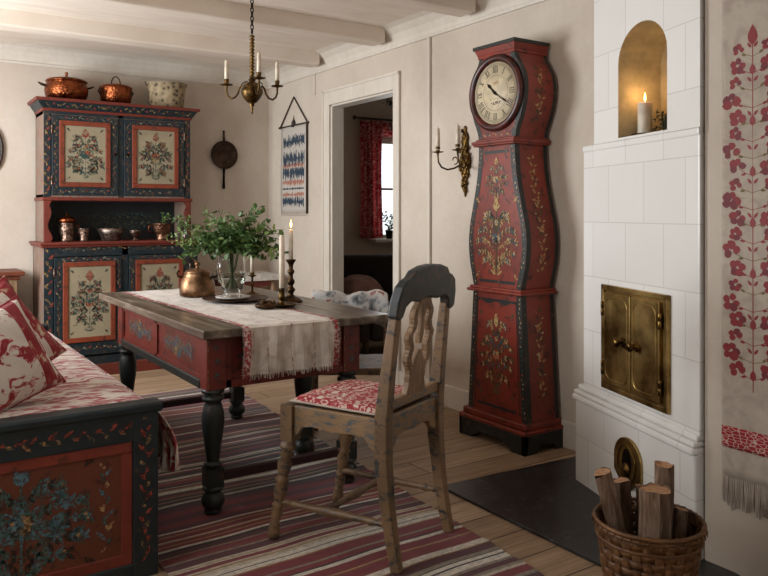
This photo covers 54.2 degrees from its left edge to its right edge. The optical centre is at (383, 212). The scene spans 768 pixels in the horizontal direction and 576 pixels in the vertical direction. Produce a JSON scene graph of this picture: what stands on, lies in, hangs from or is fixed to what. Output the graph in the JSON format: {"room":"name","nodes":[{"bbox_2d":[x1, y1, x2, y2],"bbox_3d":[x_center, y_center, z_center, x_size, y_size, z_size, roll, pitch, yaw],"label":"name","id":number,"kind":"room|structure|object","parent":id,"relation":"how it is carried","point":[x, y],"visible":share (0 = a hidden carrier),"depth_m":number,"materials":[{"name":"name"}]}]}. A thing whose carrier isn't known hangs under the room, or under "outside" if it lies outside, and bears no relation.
{"room":"traditional dwelling","nodes":[
{"label":"traditional dwelling","id":0,"kind":"room"},
{"bbox_2d":[0,62,392,313],"bbox_3d":[-1.634,-0.030,6.601,6.850,2.500,0.120,0,0,-34],"label":"wall","id":1,"kind":"structure","parent":0,"point":[246,182],"depth_m":6.57,"materials":[{"name":"paint"}]},
{"bbox_2d":[0,134,3,164],"bbox_3d":[-2.955,-0.480,5.617,0.194,0.364,0.024,0,0,-34],"label":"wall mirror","id":2,"kind":"object","parent":1,"relation":"attached to","point":[1,139],"visible":1,"depth_m":5.65,"materials":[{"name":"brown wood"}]},
{"bbox_2d":[0,41,267,88],"bbox_3d":[-2.659,-1.210,5.768,3.920,0.140,0.120,0,0,-34],"label":"trim","id":3,"kind":"structure","parent":1,"relation":"attached to","point":[10,52],"depth_m":6.12,"materials":[{"name":"white paint"}]},
{"bbox_2d":[211,131,237,188],"bbox_3d":[-1.419,-0.473,6.650,0.252,0.516,0.030,0,0,-34],"label":"pan","id":4,"kind":"object","parent":1,"relation":"hanging from","point":[224,155],"visible":1,"depth_m":6.65,"materials":[{"name":"black metal"}]},
{"bbox_2d":[352,115,392,121],"bbox_3d":[0.307,-0.935,7.737,1.460,0.042,0.044,0,0,-34],"label":"curtain rod","id":5,"kind":"object","parent":1,"relation":"attached to","point":[354,117],"visible":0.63,"depth_m":7.44,"materials":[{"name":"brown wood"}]},
{"bbox_2d":[360,119,392,237],"bbox_3d":[0.269,-0.335,7.712,1.213,1.170,0.068,0,0,-34],"label":"window curtain","id":6,"kind":"object","parent":5,"relation":"hanging from","point":[371,131],"visible":0.74,"depth_m":7.45,"materials":[{"name":"red fabric"}]},
{"bbox_2d":[382,98,392,129],"bbox_3d":[0.185,-0.978,7.539,0.527,0.563,0.381,0,0,-34],"label":"hanging greenery","id":7,"kind":"object","parent":5,"relation":"hanging from","point":[390,102],"visible":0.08,"depth_m":7.41,"materials":[{"name":"green plant"}]},
{"bbox_2d":[369,140,392,242],"bbox_3d":[0.293,-0.228,7.793,1.040,1.045,0.210,0,0,-34],"label":"window","id":8,"kind":"structure","parent":1,"relation":"in","point":[387,145],"depth_m":7.71,"materials":[{"name":"white paint"}]},
{"bbox_2d":[380,211,392,238],"bbox_3d":[0.065,0.103,7.570,0.317,0.312,0.218,0,0,-34],"label":"potted plant","id":9,"kind":"object","parent":8,"relation":"on","point":[389,232],"visible":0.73,"depth_m":7.55,"materials":[{"name":"green plant"}]},
{"bbox_2d":[0,0,422,70],"bbox_3d":[0.605,-1.330,3.268,6.850,0.100,8.150,0,0,-34],"label":"ceiling","id":10,"kind":"structure","parent":0,"point":[368,12],"depth_m":5.04,"materials":[{"name":"white wood"}]},
{"bbox_2d":[0,8,319,67],"bbox_3d":[-2.147,-1.232,4.943,3.850,0.115,0.150,0,0,-34],"label":"ceiling beam","id":11,"kind":"structure","parent":10,"relation":"attached to","point":[10,20],"depth_m":5.21,"materials":[{"name":"white wood"}]},
{"bbox_2d":[63,0,384,45],"bbox_3d":[-1.628,-1.232,4.171,3.850,0.115,0.150,0,0,-34],"label":"ceiling beam","id":12,"kind":"structure","parent":10,"relation":"attached to","point":[214,11],"depth_m":4.66,"materials":[{"name":"white wood"}]},
{"bbox_2d":[220,0,282,113],"bbox_3d":[-0.806,-0.932,4.404,0.348,0.703,0.352,0,0,14],"label":"brass chandelier","id":13,"kind":"object","parent":10,"relation":"hanging from","point":[251,91],"visible":1,"depth_m":4.38,"materials":[{"name":"gold metal"}]},
{"bbox_2d":[224,60,228,78],"bbox_3d":[-0.935,-0.847,4.455,0.025,0.148,0.024,0,0,-34],"label":"taper candle","id":14,"kind":"object","parent":13,"relation":"on","point":[226,71],"visible":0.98,"depth_m":4.45,"materials":[{"name":"beige wax"}]},
{"bbox_2d":[257,52,260,71],"bbox_3d":[-0.706,-0.847,4.237,0.025,0.148,0.024,0,0,-34],"label":"taper candle","id":15,"kind":"object","parent":13,"relation":"on","point":[258,53],"visible":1,"depth_m":4.23,"materials":[{"name":"beige wax"}]},
{"bbox_2d":[275,60,278,80],"bbox_3d":[-0.641,-0.847,4.506,0.025,0.148,0.024,0,0,-34],"label":"taper candle","id":16,"kind":"object","parent":13,"relation":"on","point":[276,63],"visible":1,"depth_m":4.50,"materials":[{"name":"beige wax"}]},
{"bbox_2d":[371,0,475,16],"bbox_3d":[-1.098,-1.232,3.382,3.850,0.115,0.150,0,0,-34],"label":"ceiling beam","id":17,"kind":"structure","parent":10,"relation":"attached to","point":[458,8],"depth_m":4.30,"materials":[{"name":"white wood"}]},
{"bbox_2d":[111,340,602,575],"bbox_3d":[0.605,1.270,3.268,6.850,0.100,8.150,0,0,-34],"label":"floor","id":18,"kind":"structure","parent":0,"point":[467,457],"depth_m":3.70,"materials":[{"name":"brown wood"}]},
{"bbox_2d":[0,268,24,293],"bbox_3d":[-2.962,0.820,5.362,0.665,0.800,0.395,0,0,-34],"label":"side table","id":19,"kind":"object","parent":18,"relation":"on","point":[12,275],"visible":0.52,"depth_m":5.37,"materials":[{"name":"brown wood"}]},
{"bbox_2d":[0,323,162,575],"bbox_3d":[-1.655,0.735,3.222,0.746,0.970,2.159,0,0,-34],"label":"painted settle","id":20,"kind":"object","parent":18,"relation":"on","point":[79,486],"visible":0.95,"depth_m":2.40,"materials":[{"name":"teal paint"}]},
{"bbox_2d":[0,331,179,471],"bbox_3d":[-1.595,0.786,3.268,0.777,0.283,2.006,0,0,-34],"label":"cover","id":21,"kind":"object","parent":20,"relation":"on","point":[86,384],"visible":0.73,"depth_m":2.70,"materials":[{"name":"red fabric"}]},
{"bbox_2d":[0,295,65,411],"bbox_3d":[-1.296,0.498,2.503,0.213,0.422,0.424,0,0,28],"label":"throw pillow","id":22,"kind":"object","parent":21,"relation":"on","point":[26,369],"visible":1,"depth_m":2.51,"materials":[{"name":"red fabric"}]},
{"bbox_2d":[0,275,66,360],"bbox_3d":[-1.433,0.485,2.796,0.194,0.487,0.508,0,0,26],"label":"throw pillow","id":23,"kind":"object","parent":21,"relation":"on","point":[53,349],"visible":0.3,"depth_m":2.89,"materials":[{"name":"red fabric"}]},
{"bbox_2d":[27,96,199,374],"bbox_3d":[-2.094,0.186,5.900,1.233,2.068,0.490,0,0,-34],"label":"hutch","id":24,"kind":"object","parent":18,"relation":"on","point":[102,164],"visible":0.73,"depth_m":5.73,"materials":[{"name":"paint"}]},
{"bbox_2d":[38,72,93,99],"bbox_3d":[-2.430,-0.964,5.741,0.314,0.232,0.314,0,0,8],"label":"cauldron","id":25,"kind":"object","parent":24,"relation":"on","point":[58,87],"visible":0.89,"depth_m":5.62,"materials":[{"name":"brown metal"}]},
{"bbox_2d":[44,79,88,99],"bbox_3d":[-2.430,-0.923,5.741,0.314,0.150,0.314,0,0,-34],"label":"bowl","id":26,"kind":"object","parent":25,"relation":"attached to","point":[58,88],"depth_m":5.62,"materials":[{"name":"orange metal"}]},
{"bbox_2d":[57,213,79,241],"bbox_3d":[-2.391,0.106,5.660,0.132,0.215,0.138,0,0,14],"label":"jug","id":27,"kind":"object","parent":24,"relation":"on","point":[66,227],"visible":0.99,"depth_m":5.62,"materials":[{"name":"grey metal"}]},
{"bbox_2d":[78,228,89,240],"bbox_3d":[-2.280,0.165,5.697,0.089,0.097,0.089,0,0,-34],"label":"beaker","id":28,"kind":"object","parent":24,"relation":"on","point":[83,232],"visible":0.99,"depth_m":5.67,"materials":[{"name":"silver metal"}]},
{"bbox_2d":[96,228,125,240],"bbox_3d":[-2.121,0.165,5.828,0.215,0.097,0.216,0,0,-34],"label":"patterned bowl","id":29,"kind":"object","parent":24,"relation":"on","point":[106,234],"visible":1,"depth_m":5.76,"materials":[{"name":"metal"}]},
{"bbox_2d":[36,201,186,241],"bbox_3d":[-2.138,0.050,5.967,1.110,0.329,0.330,0,0,-34],"label":"open shelf","id":30,"kind":"object","parent":24,"relation":"attached to","point":[130,215],"depth_m":6.06,"materials":[{"name":"paint"}]},
{"bbox_2d":[29,238,198,247],"bbox_3d":[-2.094,0.233,5.900,1.208,0.038,0.490,0,0,-34],"label":"countertop","id":31,"kind":"structure","parent":24,"relation":"on","point":[122,242],"depth_m":5.64,"materials":[{"name":"red paint"}]},
{"bbox_2d":[97,76,133,102],"bbox_3d":[-2.125,-0.967,5.945,0.251,0.238,0.251,0,0,28],"label":"pot","id":32,"kind":"object","parent":24,"relation":"on","point":[120,93],"visible":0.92,"depth_m":5.85,"materials":[{"name":"brown metal"}]},
{"bbox_2d":[99,85,132,102],"bbox_3d":[-2.125,-0.922,5.945,0.252,0.148,0.252,0,0,-34],"label":"bowl","id":33,"kind":"object","parent":32,"relation":"attached to","point":[108,93],"depth_m":5.84,"materials":[{"name":"orange metal"}]},
{"bbox_2d":[129,230,140,239],"bbox_3d":[-1.952,0.173,5.881,0.090,0.080,0.090,0,0,-34],"label":"goblet","id":34,"kind":"object","parent":24,"relation":"on","point":[134,233],"visible":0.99,"depth_m":5.85,"materials":[{"name":"silver metal"}]},
{"bbox_2d":[148,212,171,239],"bbox_3d":[-1.784,0.104,6.018,0.160,0.219,0.161,0,0,11],"label":"plant pot","id":35,"kind":"object","parent":24,"relation":"on","point":[161,230],"visible":0.99,"depth_m":5.97,"materials":[{"name":"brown metal"}]},
{"bbox_2d":[144,80,187,107],"bbox_3d":[-1.791,-0.963,6.170,0.325,0.230,0.325,0,0,21],"label":"pot","id":36,"kind":"object","parent":24,"relation":"on","point":[159,92],"visible":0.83,"depth_m":6.04,"materials":[{"name":"beige ceramic"}]},
{"bbox_2d":[169,214,191,238],"bbox_3d":[-1.601,0.111,5.990,0.188,0.205,0.226,0,0,-34],"label":"potted plant","id":37,"kind":"object","parent":24,"relation":"on","point":[180,215],"visible":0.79,"depth_m":6.04,"materials":[{"name":"green plant"}]},
{"bbox_2d":[213,279,275,290],"bbox_3d":[-1.214,0.875,6.486,0.480,0.690,0.380,0,0,-34],"label":"table","id":38,"kind":"object","parent":18,"relation":"on","point":[272,283],"visible":0.08,"depth_m":6.43,"materials":[{"name":"brown wood"}]},
{"bbox_2d":[211,271,278,281],"bbox_3d":[-1.212,0.549,6.484,0.504,0.052,0.404,0,0,-34],"label":"table cloth","id":39,"kind":"object","parent":38,"relation":"on","point":[261,275],"visible":0.32,"depth_m":6.39,"materials":[{"name":"white fabric"}]},
{"bbox_2d":[139,387,543,575],"bbox_3d":[-0.406,1.214,3.132,1.272,0.012,4.470,0,0,-34],"label":"rag rug","id":40,"kind":"object","parent":18,"relation":"on","point":[234,541],"visible":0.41,"depth_m":2.90,"materials":[{"name":"multicoloured fabric"}]},
{"bbox_2d":[99,285,388,514],"bbox_3d":[-0.803,0.834,3.867,0.889,0.748,1.685,0,0,-34],"label":"dining table","id":41,"kind":"object","parent":40,"relation":"on","point":[207,353],"visible":0.73,"depth_m":3.31,"materials":[{"name":"red paint"}]},
{"bbox_2d":[123,289,340,379],"bbox_3d":[-0.847,0.565,3.774,0.498,0.220,1.660,0,0,-34],"label":"table runner","id":42,"kind":"object","parent":41,"relation":"on","point":[277,340],"visible":0.87,"depth_m":3.17,"materials":[{"name":"fabric"}]},
{"bbox_2d":[176,262,217,296],"bbox_3d":[-1.024,0.361,4.119,0.200,0.186,0.194,0,0,-34],"label":"pot","id":43,"kind":"object","parent":42,"relation":"on","point":[195,282],"visible":0.98,"depth_m":4.05,"materials":[{"name":"brown metal"}]},
{"bbox_2d":[179,273,215,296],"bbox_3d":[-1.024,0.392,4.119,0.194,0.124,0.194,0,0,-34],"label":"bowl","id":44,"kind":"object","parent":43,"relation":"on","point":[191,284],"depth_m":4.05,"materials":[{"name":"gold metal"}]},
{"bbox_2d":[202,294,267,302],"bbox_3d":[-0.771,0.445,3.891,0.338,0.017,0.338,0,0,-34],"label":"serving tray","id":45,"kind":"object","parent":42,"relation":"on","point":[253,297],"visible":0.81,"depth_m":3.88,"materials":[{"name":"brown metal"}]},
{"bbox_2d":[215,294,249,299],"bbox_3d":[-0.788,0.440,3.916,0.184,0.014,0.184,0,0,-34],"label":"saucer","id":46,"kind":"object","parent":45,"relation":"on","point":[244,296],"visible":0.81,"depth_m":3.87,"materials":[{"name":"white ceramic"}]},
{"bbox_2d":[217,248,245,297],"bbox_3d":[-0.808,0.307,3.915,0.180,0.263,0.146,0,0,-34],"label":"glass vase","id":47,"kind":"object","parent":46,"relation":"on","point":[231,272],"visible":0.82,"depth_m":3.87,"materials":[{"name":"clear glass"}]},
{"bbox_2d":[164,203,288,264],"bbox_3d":[-0.800,0.171,3.930,0.597,0.447,0.607,0,0,40],"label":"bouquet","id":48,"kind":"object","parent":47,"relation":"in","point":[232,236],"visible":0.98,"depth_m":3.85,"materials":[{"name":"green plant"}]},
{"bbox_2d":[255,299,276,308],"bbox_3d":[-0.562,0.432,3.562,0.104,0.043,0.104,0,0,-34],"label":"bronze bowl","id":49,"kind":"object","parent":42,"relation":"on","point":[263,304],"visible":1,"depth_m":3.53,"materials":[{"name":"brown metal"}]},
{"bbox_2d":[275,288,297,307],"bbox_3d":[-0.500,0.409,3.640,0.164,0.090,0.154,0,0,-34],"label":"candlestick","id":50,"kind":"object","parent":42,"relation":"on","point":[281,304],"visible":0.77,"depth_m":3.63,"materials":[{"name":"gold metal"}]},
{"bbox_2d":[279,235,284,287],"bbox_3d":[-0.496,0.248,3.643,0.027,0.308,0.026,0,0,-34],"label":"taper candle","id":51,"kind":"object","parent":50,"relation":"in","point":[281,237],"visible":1,"depth_m":3.63,"materials":[{"name":"beige wax"}]},
{"bbox_2d":[246,272,258,293],"bbox_3d":[-0.744,0.398,4.235,0.076,0.125,0.076,0,0,-34],"label":"candlestick","id":52,"kind":"object","parent":41,"relation":"on","point":[251,275],"visible":0.96,"depth_m":4.23,"materials":[{"name":"gold metal"}]},
{"bbox_2d":[250,256,253,271],"bbox_3d":[-0.744,0.280,4.235,0.022,0.128,0.021,0,0,-34],"label":"taper candle","id":53,"kind":"object","parent":52,"relation":"on","point":[251,259],"visible":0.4,"depth_m":4.23,"materials":[{"name":"beige wax"}]},
{"bbox_2d":[284,259,302,302],"bbox_3d":[-0.482,0.349,3.881,0.124,0.221,0.124,0,0,-34],"label":"candlestick","id":54,"kind":"object","parent":41,"relation":"on","point":[290,297],"visible":0.94,"depth_m":3.87,"materials":[{"name":"brown metal"}]},
{"bbox_2d":[289,222,292,258],"bbox_3d":[-0.482,0.142,3.881,0.023,0.213,0.022,0,0,-34],"label":"taper candle","id":55,"kind":"object","parent":54,"relation":"on","point":[290,230],"visible":1,"depth_m":3.87,"materials":[{"name":"beige wax"}]},
{"bbox_2d":[267,264,455,573],"bbox_3d":[-0.071,0.696,2.819,0.587,1.030,0.458,0,0,32],"label":"dining chair","id":56,"kind":"object","parent":40,"relation":"on","point":[424,282],"visible":0.98,"depth_m":2.69,"materials":[{"name":"brown wood"}]},
{"bbox_2d":[290,379,428,415],"bbox_3d":[-0.082,0.680,2.826,0.388,0.038,0.388,0,0,32],"label":"seat cushion","id":57,"kind":"object","parent":56,"relation":"on","point":[352,395],"visible":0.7,"depth_m":2.74,"materials":[{"name":"fabric"}]},
{"bbox_2d":[310,294,389,451],"bbox_3d":[-0.184,0.837,4.004,0.440,0.770,0.454,0,0,0],"label":"chair","id":58,"kind":"object","parent":18,"relation":"on","point":[369,364],"visible":0.07,"depth_m":3.91,"materials":[{"name":"brown wood"}]},
{"bbox_2d":[312,289,388,327],"bbox_3d":[-0.189,0.543,4.180,0.439,0.236,0.142,0,0,0],"label":"throw","id":59,"kind":"object","parent":58,"relation":"on","point":[376,299],"visible":0.44,"depth_m":4.13,"materials":[{"name":"white fabric"}]},
{"bbox_2d":[344,254,392,353],"bbox_3d":[-0.005,0.800,6.647,0.760,0.840,0.640,0,0,-26],"label":"armchair","id":60,"kind":"object","parent":18,"relation":"on","point":[379,267],"visible":0.15,"depth_m":6.77,"materials":[{"name":"black fabric"}]},
{"bbox_2d":[344,274,383,293],"bbox_3d":[-0.199,0.613,6.418,0.330,0.170,0.444,0,0,-26],"label":"chair back","id":61,"kind":"object","parent":60,"relation":"on","point":[352,283],"visible":0.71,"depth_m":6.27,"materials":[{"name":"wood"}]},
{"bbox_2d":[459,37,562,456],"bbox_3d":[0.679,0.159,4.040,0.290,2.122,0.516,0,0,-34],"label":"clock","id":62,"kind":"object","parent":18,"relation":"on","point":[513,232],"visible":1,"depth_m":3.92,"materials":[{"name":"red paint"}]},
{"bbox_2d":[473,51,555,139],"bbox_3d":[0.693,-0.615,4.050,0.232,0.450,0.421,0,0,-34],"label":"hood","id":63,"kind":"object","parent":62,"relation":"attached to","point":[495,83],"depth_m":3.93,"materials":[{"name":"red paint"}]},
{"bbox_2d":[448,456,739,575],"bbox_3d":[1.428,1.214,2.357,0.879,0.012,2.920,0,0,-34],"label":"hearth slab","id":64,"kind":"object","parent":18,"relation":"on","point":[547,500],"visible":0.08,"depth_m":3.13,"materials":[{"name":"stone"}]},
{"bbox_2d":[572,0,704,559],"bbox_3d":[1.108,-0.020,3.099,0.628,2.480,0.808,0,0,-34],"label":"stove","id":65,"kind":"object","parent":64,"relation":"on","point":[640,401],"visible":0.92,"depth_m":2.92,"materials":[{"name":"white tile"}]},
{"bbox_2d":[653,110,666,130],"bbox_3d":[1.136,-0.365,3.026,0.102,0.115,0.097,0,0,-18],"label":"posy","id":66,"kind":"object","parent":65,"relation":"in","point":[664,122],"visible":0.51,"depth_m":3.03,"materials":[{"name":"green plant"}]},
{"bbox_3d":[1.067,-0.317,3.067,0.112,0.012,0.112,0,0,-34],"label":"saucer","id":67,"kind":"object","parent":65,"relation":"in","visible":0},
{"bbox_2d":[638,94,651,132],"bbox_3d":[1.067,-0.406,3.067,0.058,0.172,0.058,0,0,-34],"label":"pillar candle","id":68,"kind":"object","parent":67,"relation":"on","point":[644,108],"visible":0.8,"depth_m":3.04,"materials":[{"name":"beige wax"}]},
{"bbox_2d":[591,496,707,575],"bbox_3d":[0.771,1.045,2.187,0.321,0.326,0.321,0,0,16],"label":"basket","id":69,"kind":"object","parent":64,"relation":"on","point":[688,563],"visible":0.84,"depth_m":2.07,"materials":[{"name":"brown wicker"}]},
{"bbox_2d":[594,467,632,575],"bbox_3d":[0.695,0.976,2.197,0.155,0.443,0.073,0,0,14],"label":"log","id":70,"kind":"object","parent":69,"relation":"in","point":[611,507],"visible":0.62,"depth_m":2.17,"materials":[{"name":"brown wood"}]},
{"bbox_2d":[613,477,633,562],"bbox_3d":[0.729,1.002,2.271,0.069,0.385,0.082,0,0,-34],"label":"log","id":71,"kind":"object","parent":69,"relation":"in","point":[622,485],"visible":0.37,"depth_m":2.26,"materials":[{"name":"brown wood"}]},
{"bbox_2d":[635,483,641,524],"bbox_3d":[0.771,1.005,2.241,0.021,0.380,0.063,0,0,-13],"label":"log","id":72,"kind":"object","parent":69,"relation":"in","point":[636,485],"visible":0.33,"depth_m":2.25,"materials":[{"name":"brown wood"}]},
{"bbox_2d":[638,482,670,574],"bbox_3d":[0.769,0.988,2.134,0.090,0.414,0.089,0,0,-34],"label":"log","id":73,"kind":"object","parent":69,"relation":"in","point":[654,522],"visible":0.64,"depth_m":2.10,"materials":[{"name":"brown wood"}]},
{"bbox_2d":[654,460,673,538],"bbox_3d":[0.829,0.970,2.225,0.058,0.451,0.102,0,0,28],"label":"log","id":74,"kind":"object","parent":69,"relation":"in","point":[663,471],"visible":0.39,"depth_m":2.20,"materials":[{"name":"brown wood"}]},
{"bbox_2d":[672,506,687,573],"bbox_3d":[0.860,1.032,2.196,0.047,0.328,0.118,0,0,45],"label":"log","id":75,"kind":"object","parent":69,"relation":"in","point":[680,517],"visible":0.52,"depth_m":2.19,"materials":[{"name":"brown wood"}]},
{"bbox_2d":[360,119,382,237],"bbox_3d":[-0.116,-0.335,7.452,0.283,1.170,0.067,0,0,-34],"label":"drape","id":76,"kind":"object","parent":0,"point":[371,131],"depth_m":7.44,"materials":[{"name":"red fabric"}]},
{"bbox_2d":[268,0,593,422],"bbox_3d":[0.407,-0.030,4.809,0.100,2.500,5.130,0,0,-34],"label":"wall","id":77,"kind":"structure","parent":0,"point":[567,25],"depth_m":4.66,"materials":[{"name":"paint"}]},
{"bbox_2d":[279,96,308,215],"bbox_3d":[-0.780,-0.490,6.464,0.044,1.031,0.540,0,0,-34],"label":"wall hanging","id":78,"kind":"object","parent":77,"relation":"attached to","point":[294,137],"visible":1,"depth_m":6.44,"materials":[{"name":"white fabric"}]},
{"bbox_2d":[314,74,315,94],"bbox_3d":[-0.568,-1.065,6.160,0.012,0.190,0.020,0,0,-34],"label":"trim","id":79,"kind":"structure","parent":77,"relation":"attached to","point":[314,74],"depth_m":6.15,"materials":[{"name":"white paint"}]},
{"bbox_2d":[322,71,400,384],"bbox_3d":[-0.192,0.122,5.584,0.030,2.195,1.067,0,0,-34],"label":"trim","id":80,"kind":"structure","parent":77,"relation":"attached to","point":[391,81],"depth_m":5.54,"materials":[{"name":"white paint"}]},
{"bbox_2d":[331,91,392,292],"bbox_3d":[-0.129,0.182,5.606,0.110,2.075,0.890,0,0,-34],"label":"trim","id":81,"kind":"structure","parent":77,"relation":"attached to","point":[337,110],"depth_m":5.95,"materials":[{"name":"white paint"}]},
{"bbox_2d":[262,0,546,88],"bbox_3d":[0.287,-1.210,4.790,0.120,0.140,5.030,0,0,-34],"label":"trim","id":82,"kind":"structure","parent":77,"relation":"attached to","point":[416,27],"depth_m":5.07,"materials":[{"name":"white paint"}]},
{"bbox_2d":[427,36,430,379],"bbox_3d":[0.294,-0.035,4.869,0.020,2.230,0.025,0,0,-34],"label":"trim","id":83,"kind":"structure","parent":77,"relation":"attached to","point":[428,37],"depth_m":4.86,"materials":[{"name":"white paint"}]},
{"bbox_2d":[433,126,470,196],"bbox_3d":[0.427,-0.315,4.528,0.181,0.435,0.260,0,0,-34],"label":"brass sconce","id":84,"kind":"object","parent":77,"relation":"attached to","point":[464,165],"visible":1,"depth_m":4.56,"materials":[{"name":"gold metal"}]},
{"bbox_2d":[436,128,439,149],"bbox_3d":[0.329,-0.456,4.576,0.027,0.148,0.026,0,0,-34],"label":"taper candle","id":85,"kind":"object","parent":84,"relation":"on","point":[437,129],"visible":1,"depth_m":4.57,"materials":[{"name":"beige wax"}]},
{"bbox_2d":[456,125,459,147],"bbox_3d":[0.434,-0.456,4.418,0.027,0.148,0.026,0,0,-34],"label":"taper candle","id":86,"kind":"object","parent":84,"relation":"on","point":[457,126],"visible":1,"depth_m":4.41,"materials":[{"name":"beige wax"}]},
{"bbox_2d":[399,371,575,450],"bbox_3d":[0.641,1.150,4.353,0.020,0.140,1.910,0,0,-34],"label":"baseboard","id":87,"kind":"structure","parent":77,"relation":"attached to","point":[455,398],"depth_m":4.58,"materials":[{"name":"white paint"}]},
{"bbox_2d":[705,0,767,575],"bbox_3d":[2.299,-0.030,1.452,0.704,2.500,3.245,0,0,-34],"label":"wall","id":88,"kind":"structure","parent":0,"point":[744,22],"depth_m":2.51,"materials":[{"name":"paint"}]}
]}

